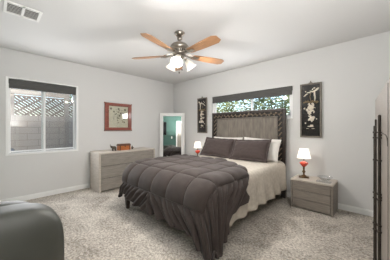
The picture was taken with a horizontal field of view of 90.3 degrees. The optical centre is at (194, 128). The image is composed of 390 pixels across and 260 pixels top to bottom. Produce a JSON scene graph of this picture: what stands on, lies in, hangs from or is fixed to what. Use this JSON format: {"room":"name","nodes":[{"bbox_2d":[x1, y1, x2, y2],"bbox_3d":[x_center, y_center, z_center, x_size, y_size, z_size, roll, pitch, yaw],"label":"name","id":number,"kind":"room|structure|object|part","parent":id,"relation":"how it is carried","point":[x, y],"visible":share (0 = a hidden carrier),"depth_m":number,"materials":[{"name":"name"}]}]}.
{"room":"bedroom","nodes":[
{"label":"bedroom","id":0,"kind":"room"},
{"bbox_2d":[0,47,172,199],"bbox_3d":[-2.149,-0.035,4.000,0.140,2.450,4.580,0,0,44],"label":"wall","id":1,"kind":"structure","parent":0,"point":[20,175],"depth_m":3.80,"materials":[{"name":"white paint"}]},
{"bbox_2d":[5,76,77,155],"bbox_3d":[-2.665,-0.194,3.449,0.130,1.252,1.014,0,0,44],"label":"window","id":2,"kind":"structure","parent":1,"relation":"in","point":[43,149],"depth_m":3.43,"materials":[{"name":"white plastic"}]},
{"bbox_3d":[-2.835,-0.190,3.286,0.035,1.180,0.480,0,0,44],"label":"sash","id":3,"kind":"part","parent":2,"relation":"part of","materials":[{"name":"white plastic"}]},
{"bbox_2d":[9,79,75,94],"bbox_3d":[-2.641,-0.719,3.426,0.049,0.150,0.940,0,0,44],"label":"roller blind","id":4,"kind":"object","parent":2,"relation":"attached to","point":[13,83],"visible":1,"depth_m":3.37,"materials":[{"name":"grey fabric"}]},
{"bbox_3d":[-2.548,-0.190,3.635,0.035,1.180,0.520,0,0,44],"label":"sash","id":5,"kind":"part","parent":2,"relation":"part of","materials":[{"name":"white plastic"}]},
{"bbox_2d":[0,183,89,201],"bbox_3d":[-2.093,1.147,3.947,0.014,0.085,4.300,0,0,44],"label":"baseboard","id":6,"kind":"structure","parent":1,"relation":"attached to","point":[73,188],"depth_m":3.41,"materials":[{"name":"white paint"}]},
{"bbox_2d":[104,102,131,130],"bbox_3d":[-1.704,-0.258,4.336,0.035,0.621,0.626,0,0,44],"label":"framed picture","id":7,"kind":"object","parent":1,"relation":"attached to","point":[118,117],"visible":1,"depth_m":4.32,"materials":[{"name":"red wood"}]},
{"bbox_2d":[109,106,127,127],"bbox_3d":[-1.712,-0.258,4.343,0.008,0.473,0.444,0,0,44],"label":"print","id":8,"kind":"object","parent":7,"relation":"attached to","point":[118,115],"depth_m":4.34,"materials":[{"name":"beige paper"}]},
{"bbox_2d":[0,0,389,83],"bbox_3d":[-0.373,-1.310,2.298,5.060,0.100,4.580,0,0,44],"label":"ceiling","id":9,"kind":"structure","parent":0,"point":[103,34],"depth_m":2.42,"materials":[{"name":"white paint"}]},
{"bbox_2d":[3,0,42,22],"bbox_3d":[-1.851,-1.253,2.087,0.270,0.014,0.300,0,0,44],"label":"ceiling vent","id":10,"kind":"object","parent":9,"relation":"in","point":[9,7],"visible":1,"depth_m":2.07,"materials":[{"name":"white metal"}]},
{"bbox_2d":[6,3,21,14],"bbox_3d":[-1.898,-1.253,2.038,0.197,0.014,0.112,0,0,44],"label":"grille","id":11,"kind":"object","parent":10,"relation":"attached to","point":[11,8],"depth_m":2.04,"materials":[{"name":"white metal"}]},
{"bbox_2d":[24,9,38,19],"bbox_3d":[-1.804,-1.253,2.136,0.197,0.014,0.112,0,0,44],"label":"grille","id":12,"kind":"object","parent":10,"relation":"attached to","point":[28,14],"depth_m":2.14,"materials":[{"name":"white metal"}]},
{"bbox_2d":[132,30,223,73],"bbox_3d":[-0.179,-0.989,2.519,1.253,0.543,1.291,0,0,44],"label":"ceiling fan","id":13,"kind":"object","parent":9,"relation":"hanging from","point":[179,49],"visible":1,"depth_m":2.46,"materials":[{"name":"brown wood"}]},
{"bbox_3d":[-0.620,-0.966,2.640,0.483,0.035,0.138,0,0,11],"label":"blade","id":14,"kind":"part","parent":13,"relation":"part of","materials":[{"name":"brown wood"}]},
{"bbox_3d":[-0.411,-0.966,2.184,0.138,0.035,0.483,0,0,29],"label":"blade","id":15,"kind":"part","parent":13,"relation":"part of","materials":[{"name":"brown wood"}]},
{"bbox_3d":[-0.324,-0.849,2.648,0.156,0.158,0.152,0,0,44],"label":"lamp shade","id":16,"kind":"part","parent":13,"relation":"part of","materials":[{"name":"white glass"}]},
{"bbox_3d":[-0.219,-0.849,2.396,0.145,0.158,0.152,0,0,44],"label":"lamp shade","id":17,"kind":"part","parent":13,"relation":"part of","materials":[{"name":"white glass"}]},
{"bbox_3d":[-0.054,-0.849,2.610,0.147,0.158,0.154,0,0,44],"label":"lamp shade","id":18,"kind":"part","parent":13,"relation":"part of","materials":[{"name":"white glass"}]},
{"bbox_3d":[0.087,-0.966,2.243,0.138,0.035,0.483,0,0,-43],"label":"blade","id":19,"kind":"part","parent":13,"relation":"part of","materials":[{"name":"brown wood"}]},
{"bbox_3d":[0.185,-0.966,2.734,0.483,0.035,0.138,0,0,-25],"label":"blade","id":20,"kind":"part","parent":13,"relation":"part of","materials":[{"name":"brown wood"}]},
{"bbox_2d":[25,187,372,259],"bbox_3d":[-0.373,1.240,2.298,5.060,0.100,4.580,0,0,44],"label":"floor","id":21,"kind":"structure","parent":0,"point":[96,226],"depth_m":2.20,"materials":[{"name":"carpet"}]},
{"bbox_2d":[0,201,63,259],"bbox_3d":[-1.288,0.795,1.097,0.954,0.790,0.833,0,0,44],"label":"recliner","id":22,"kind":"object","parent":21,"relation":"on","point":[28,231],"visible":1,"depth_m":0.96,"materials":[{"name":"grey leather"}]},
{"bbox_2d":[0,201,28,206],"bbox_3d":[-1.188,0.590,1.001,0.220,0.340,0.590,0,0,44],"label":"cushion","id":23,"kind":"object","parent":22,"relation":"on","point":[4,203],"depth_m":1.12,"materials":[{"name":"leather"}]},
{"bbox_2d":[90,147,154,192],"bbox_3d":[-1.512,0.823,4.166,0.490,0.735,1.220,0,0,44],"label":"dresser","id":24,"kind":"object","parent":21,"relation":"on","point":[107,167],"visible":0.7,"depth_m":3.78,"materials":[{"name":"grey wood"}]},
{"bbox_3d":[-1.347,1.052,4.007,0.024,0.217,1.140,0,0,44],"label":"drawer","id":25,"kind":"part","parent":24,"relation":"part of","materials":[{"name":"grey wood"}]},
{"bbox_3d":[-1.347,0.825,4.007,0.024,0.217,1.140,0,0,44],"label":"drawer","id":26,"kind":"part","parent":24,"relation":"part of","materials":[{"name":"grey wood"}]},
{"bbox_2d":[116,143,130,150],"bbox_3d":[-1.515,0.387,4.127,0.131,0.135,0.260,0,0,44],"label":"box","id":27,"kind":"object","parent":24,"relation":"on","point":[126,146],"visible":0.99,"depth_m":4.08,"materials":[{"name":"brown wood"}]},
{"bbox_3d":[-1.515,0.341,4.127,0.130,0.043,0.260,0,0,44],"label":"lid","id":28,"kind":"part","parent":27,"relation":"part of","materials":[{"name":"brown wood"}]},
{"bbox_3d":[-1.347,0.598,4.007,0.024,0.217,1.140,0,0,44],"label":"drawer","id":29,"kind":"part","parent":24,"relation":"part of","materials":[{"name":"grey wood"}]},
{"bbox_2d":[160,113,184,156],"bbox_3d":[-0.602,0.387,5.117,0.654,1.604,0.102,0,0,-1],"label":"floor mirror","id":30,"kind":"object","parent":21,"relation":"on","point":[172,125],"visible":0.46,"depth_m":5.12,"materials":[{"name":"white paint"}]},
{"bbox_3d":[-0.602,0.387,5.117,0.484,1.435,0.006,0,-3,-1],"label":"glass","id":31,"kind":"part","parent":30,"relation":"part of","materials":[{"name":"teal mirror"}]},
{"bbox_2d":[125,108,285,252],"bbox_3d":[0.262,0.421,3.126,1.594,1.538,2.155,0,0,44],"label":"bed","id":32,"kind":"object","parent":21,"relation":"on","point":[267,123],"visible":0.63,"depth_m":3.68,"materials":[{"name":"brown wood"}]},
{"bbox_3d":[-1.005,1.115,2.896,0.063,0.150,0.063,0,0,44],"label":"leg","id":33,"kind":"part","parent":32,"relation":"part of","materials":[{"name":"brown wood"}]},
{"bbox_3d":[0.987,0.297,3.882,1.290,0.986,0.036,0,0,44],"label":"panel","id":34,"kind":"part","parent":32,"relation":"part of","materials":[{"name":"grey wood"}]},
{"bbox_3d":[0.980,0.286,3.876,1.334,1.008,0.054,0,0,44],"label":"moulding","id":35,"kind":"part","parent":32,"relation":"part of","materials":[{"name":"brown wood"}]},
{"bbox_3d":[0.983,0.281,3.879,1.594,1.258,0.070,0,0,44],"label":"headboard","id":36,"kind":"part","parent":32,"relation":"part of","materials":[{"name":"brown wood"}]},
{"bbox_3d":[1.533,1.050,3.351,0.070,0.280,0.070,0,0,44],"label":"leg","id":37,"kind":"part","parent":32,"relation":"part of","materials":[{"name":"brown wood"}]},
{"bbox_3d":[0.250,0.776,3.114,1.500,0.383,2.020,0,0,44],"label":"mattress","id":38,"kind":"object","parent":32,"relation":"on","visible":0},
{"bbox_2d":[199,155,286,225],"bbox_3d":[0.319,0.785,3.172,1.724,0.463,1.825,0,0,44],"label":"coverlet","id":39,"kind":"object","parent":38,"relation":"on","point":[267,180],"visible":0.28,"depth_m":2.72,"materials":[{"name":"beige fabric"}]},
{"bbox_2d":[118,154,249,259],"bbox_3d":[-0.142,0.831,2.773,1.960,0.714,1.347,0,0,44],"label":"comforter","id":40,"kind":"object","parent":39,"relation":"on","point":[197,196],"visible":1,"depth_m":2.06,"materials":[{"name":"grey fabric"}]},
{"bbox_2d":[200,137,233,158],"bbox_3d":[0.452,0.373,3.888,0.722,0.389,0.245,0,0,38],"label":"pillow sham","id":41,"kind":"object","parent":39,"relation":"on","point":[218,147],"visible":1,"depth_m":3.81,"materials":[{"name":"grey fabric"}]},
{"bbox_2d":[214,137,242,138],"bbox_3d":[0.634,0.365,3.985,0.702,0.382,0.220,0,0,41],"label":"pillow","id":42,"kind":"object","parent":39,"relation":"on","point":[214,137],"visible":0.08,"depth_m":3.97,"materials":[{"name":"white fabric"}]},
{"bbox_2d":[229,139,271,162],"bbox_3d":[0.954,0.373,3.401,0.723,0.390,0.248,0,0,42],"label":"pillow sham","id":43,"kind":"object","parent":39,"relation":"on","point":[251,150],"visible":1,"depth_m":3.31,"materials":[{"name":"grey fabric"}]},
{"bbox_2d":[231,141,268,159],"bbox_3d":[0.954,0.375,3.400,0.640,0.360,0.172,-3,-35,42],"label":"cushion","id":44,"kind":"object","parent":43,"relation":"on","point":[242,150],"depth_m":3.31,"materials":[{"name":"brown fabric"}]},
{"bbox_2d":[244,137,281,162],"bbox_3d":[1.157,0.365,3.475,0.223,0.407,0.730,0,0,-42],"label":"pillow","id":45,"kind":"object","parent":39,"relation":"on","point":[273,152],"visible":0.34,"depth_m":3.25,"materials":[{"name":"white fabric"}]},
{"bbox_2d":[291,174,337,216],"bbox_3d":[1.785,0.975,2.916,0.540,0.430,0.380,0,0,44],"label":"nightstand","id":46,"kind":"object","parent":21,"relation":"on","point":[318,194],"visible":0.97,"depth_m":2.78,"materials":[{"name":"grey wood"}]},
{"bbox_2d":[297,148,310,178],"bbox_3d":[1.691,0.537,3.013,0.196,0.445,0.196,0,0,29],"label":"table lamp","id":47,"kind":"object","parent":46,"relation":"on","point":[303,153],"visible":1,"depth_m":2.97,"materials":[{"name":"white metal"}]},
{"bbox_3d":[1.691,0.387,3.013,0.196,0.146,0.196,0,0,29],"label":"lamp shade","id":48,"kind":"part","parent":47,"relation":"part of","materials":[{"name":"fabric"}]},
{"bbox_3d":[1.691,0.547,3.013,0.120,0.084,0.120,0,0,29],"label":"glass globe","id":49,"kind":"part","parent":47,"relation":"part of"},
{"bbox_3d":[1.664,0.849,2.790,0.476,0.123,0.022,0,0,44],"label":"drawer","id":50,"kind":"part","parent":46,"relation":"part of","materials":[{"name":"grey wood"}]},
{"bbox_3d":[1.664,0.978,2.790,0.476,0.123,0.022,0,0,44],"label":"drawer","id":51,"kind":"part","parent":46,"relation":"part of","materials":[{"name":"grey wood"}]},
{"bbox_3d":[1.664,1.107,2.790,0.476,0.123,0.022,0,0,44],"label":"drawer","id":52,"kind":"part","parent":46,"relation":"part of","materials":[{"name":"grey wood"}]},
{"bbox_2d":[373,78,389,259],"bbox_3d":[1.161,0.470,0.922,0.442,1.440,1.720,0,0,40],"label":"door","id":53,"kind":"structure","parent":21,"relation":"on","point":[381,130],"depth_m":1.23,"materials":[{"name":"beige paint"}]},
{"bbox_3d":[1.175,0.441,1.253,0.025,1.058,0.059,0,0,-4],"label":"handle","id":54,"kind":"part","parent":53,"relation":"part of","materials":[{"name":"brown metal"}]},
{"bbox_3d":[0.726,0.439,0.666,0.021,1.373,0.764,0,0,40],"label":"door","id":55,"kind":"part","parent":53,"relation":"part of","materials":[{"name":"beige paint"}]},
{"bbox_3d":[0.027,0.975,4.601,0.540,0.430,0.380,0,0,44],"label":"nightstand","id":56,"kind":"object","parent":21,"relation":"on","visible":0},
{"bbox_2d":[194,142,201,155],"bbox_3d":[0.063,0.537,4.595,0.196,0.445,0.196,0,0,29],"label":"table lamp","id":57,"kind":"object","parent":56,"relation":"on","point":[197,145],"visible":0.74,"depth_m":4.54,"materials":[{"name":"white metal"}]},
{"bbox_3d":[0.063,0.387,4.595,0.196,0.146,0.196,0,0,29],"label":"lamp shade","id":58,"kind":"part","parent":57,"relation":"part of","materials":[{"name":"fabric"}]},
{"bbox_2d":[173,31,389,209],"bbox_3d":[1.214,-0.035,3.852,4.920,2.450,0.140,0,0,44],"label":"wall","id":59,"kind":"structure","parent":0,"point":[352,74],"depth_m":2.95,"materials":[{"name":"white paint"}]},
{"bbox_2d":[197,96,206,132],"bbox_3d":[0.175,-0.338,4.727,0.305,0.897,0.030,0,0,44],"label":"panel","id":60,"kind":"object","parent":59,"relation":"attached to","point":[201,102],"visible":1,"depth_m":4.72,"materials":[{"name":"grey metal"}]},
{"bbox_2d":[211,90,292,120],"bbox_3d":[1.063,-0.453,3.955,1.760,0.565,0.140,0,0,44],"label":"window","id":61,"kind":"structure","parent":59,"relation":"in","point":[290,116],"depth_m":3.41,"materials":[{"name":"white plastic"}]},
{"bbox_3d":[0.814,-0.458,4.221,0.952,0.495,0.030,0,0,44],"label":"sash","id":62,"kind":"part","parent":61,"relation":"part of","materials":[{"name":"white plastic"}]},
{"bbox_2d":[212,86,292,102],"bbox_3d":[1.044,-0.658,3.934,1.744,0.149,0.032,0,0,44],"label":"roller blind","id":63,"kind":"object","parent":61,"relation":"attached to","point":[281,91],"visible":1,"depth_m":3.78,"materials":[{"name":"grey fabric"}]},
{"bbox_2d":[300,81,321,137],"bbox_3d":[1.856,-0.312,3.115,0.305,0.912,0.030,0,0,44],"label":"panel","id":64,"kind":"object","parent":59,"relation":"attached to","point":[310,93],"visible":1,"depth_m":3.10,"materials":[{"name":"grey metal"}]},
{"bbox_2d":[280,192,372,216],"bbox_3d":[1.115,1.147,3.839,4.765,0.085,0.014,0,0,44],"label":"baseboard","id":65,"kind":"structure","parent":59,"relation":"attached to","point":[349,208],"depth_m":2.75,"materials":[{"name":"white paint"}]},
{"label":"outside","id":66,"kind":"structure","parent":0,"visible":0},
{"bbox_3d":[4.674,1.340,8.847,21.000,0.100,11.860,0,0,44],"label":"ground","id":67,"kind":"structure","parent":66,"visible":0},
{"bbox_2d":[217,101,242,112],"bbox_3d":[0.915,-0.514,7.842,2.263,3.614,2.248,0,0,44],"label":"tree","id":68,"kind":"object","parent":67,"relation":"on","point":[229,105],"visible":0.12,"depth_m":7.40,"materials":[{"name":"green plant"}]},
{"bbox_2d":[239,95,289,114],"bbox_3d":[2.483,-0.500,6.246,2.408,3.585,2.229,0,0,44],"label":"tree","id":69,"kind":"object","parent":67,"relation":"on","point":[256,103],"visible":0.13,"depth_m":5.91,"materials":[{"name":"green plant"}]},
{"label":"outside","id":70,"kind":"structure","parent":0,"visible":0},
{"bbox_3d":[-6.975,1.340,5.470,8.860,0.100,9.140,0,0,44],"label":"yard","id":71,"kind":"structure","parent":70,"visible":0},
{"bbox_2d":[11,88,69,147],"bbox_3d":[-4.016,0.247,3.470,0.080,2.085,3.050,0,0,44],"label":"beam","id":72,"kind":"structure","parent":71,"relation":"on","point":[66,97],"depth_m":4.48,"materials":[{"name":"beige wood"}]},
{"bbox_3d":[-3.002,0.297,4.527,0.080,1.985,0.080,0,0,44],"label":"post","id":73,"kind":"part","parent":72,"relation":"part of","materials":[{"name":"grey wood"}]},
{"bbox_2d":[11,115,72,152],"bbox_3d":[-3.469,0.505,4.365,0.150,1.570,6.800,0,0,44],"label":"wall","id":74,"kind":"structure","parent":71,"relation":"on","point":[25,129],"depth_m":4.24,"materials":[{"name":"concrete"}]},
{"bbox_2d":[11,94,72,116],"bbox_3d":[-3.398,-0.492,4.443,0.065,0.457,5.391,0,0,44],"label":"lattice screen","id":75,"kind":"object","parent":74,"relation":"on","point":[56,105],"visible":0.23,"depth_m":4.29,"materials":[{"name":"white wood"}]},
{"bbox_3d":[-3.796,-0.500,4.028,0.065,0.440,0.060,0,0,44],"label":"post","id":76,"kind":"part","parent":75,"relation":"part of","materials":[{"name":"beige wood"}]},
{"bbox_3d":[-3.334,-0.695,4.513,0.060,0.030,4.700,0,0,44],"label":"rail","id":77,"kind":"part","parent":75,"relation":"part of","materials":[{"name":"white wood"}]}
]}

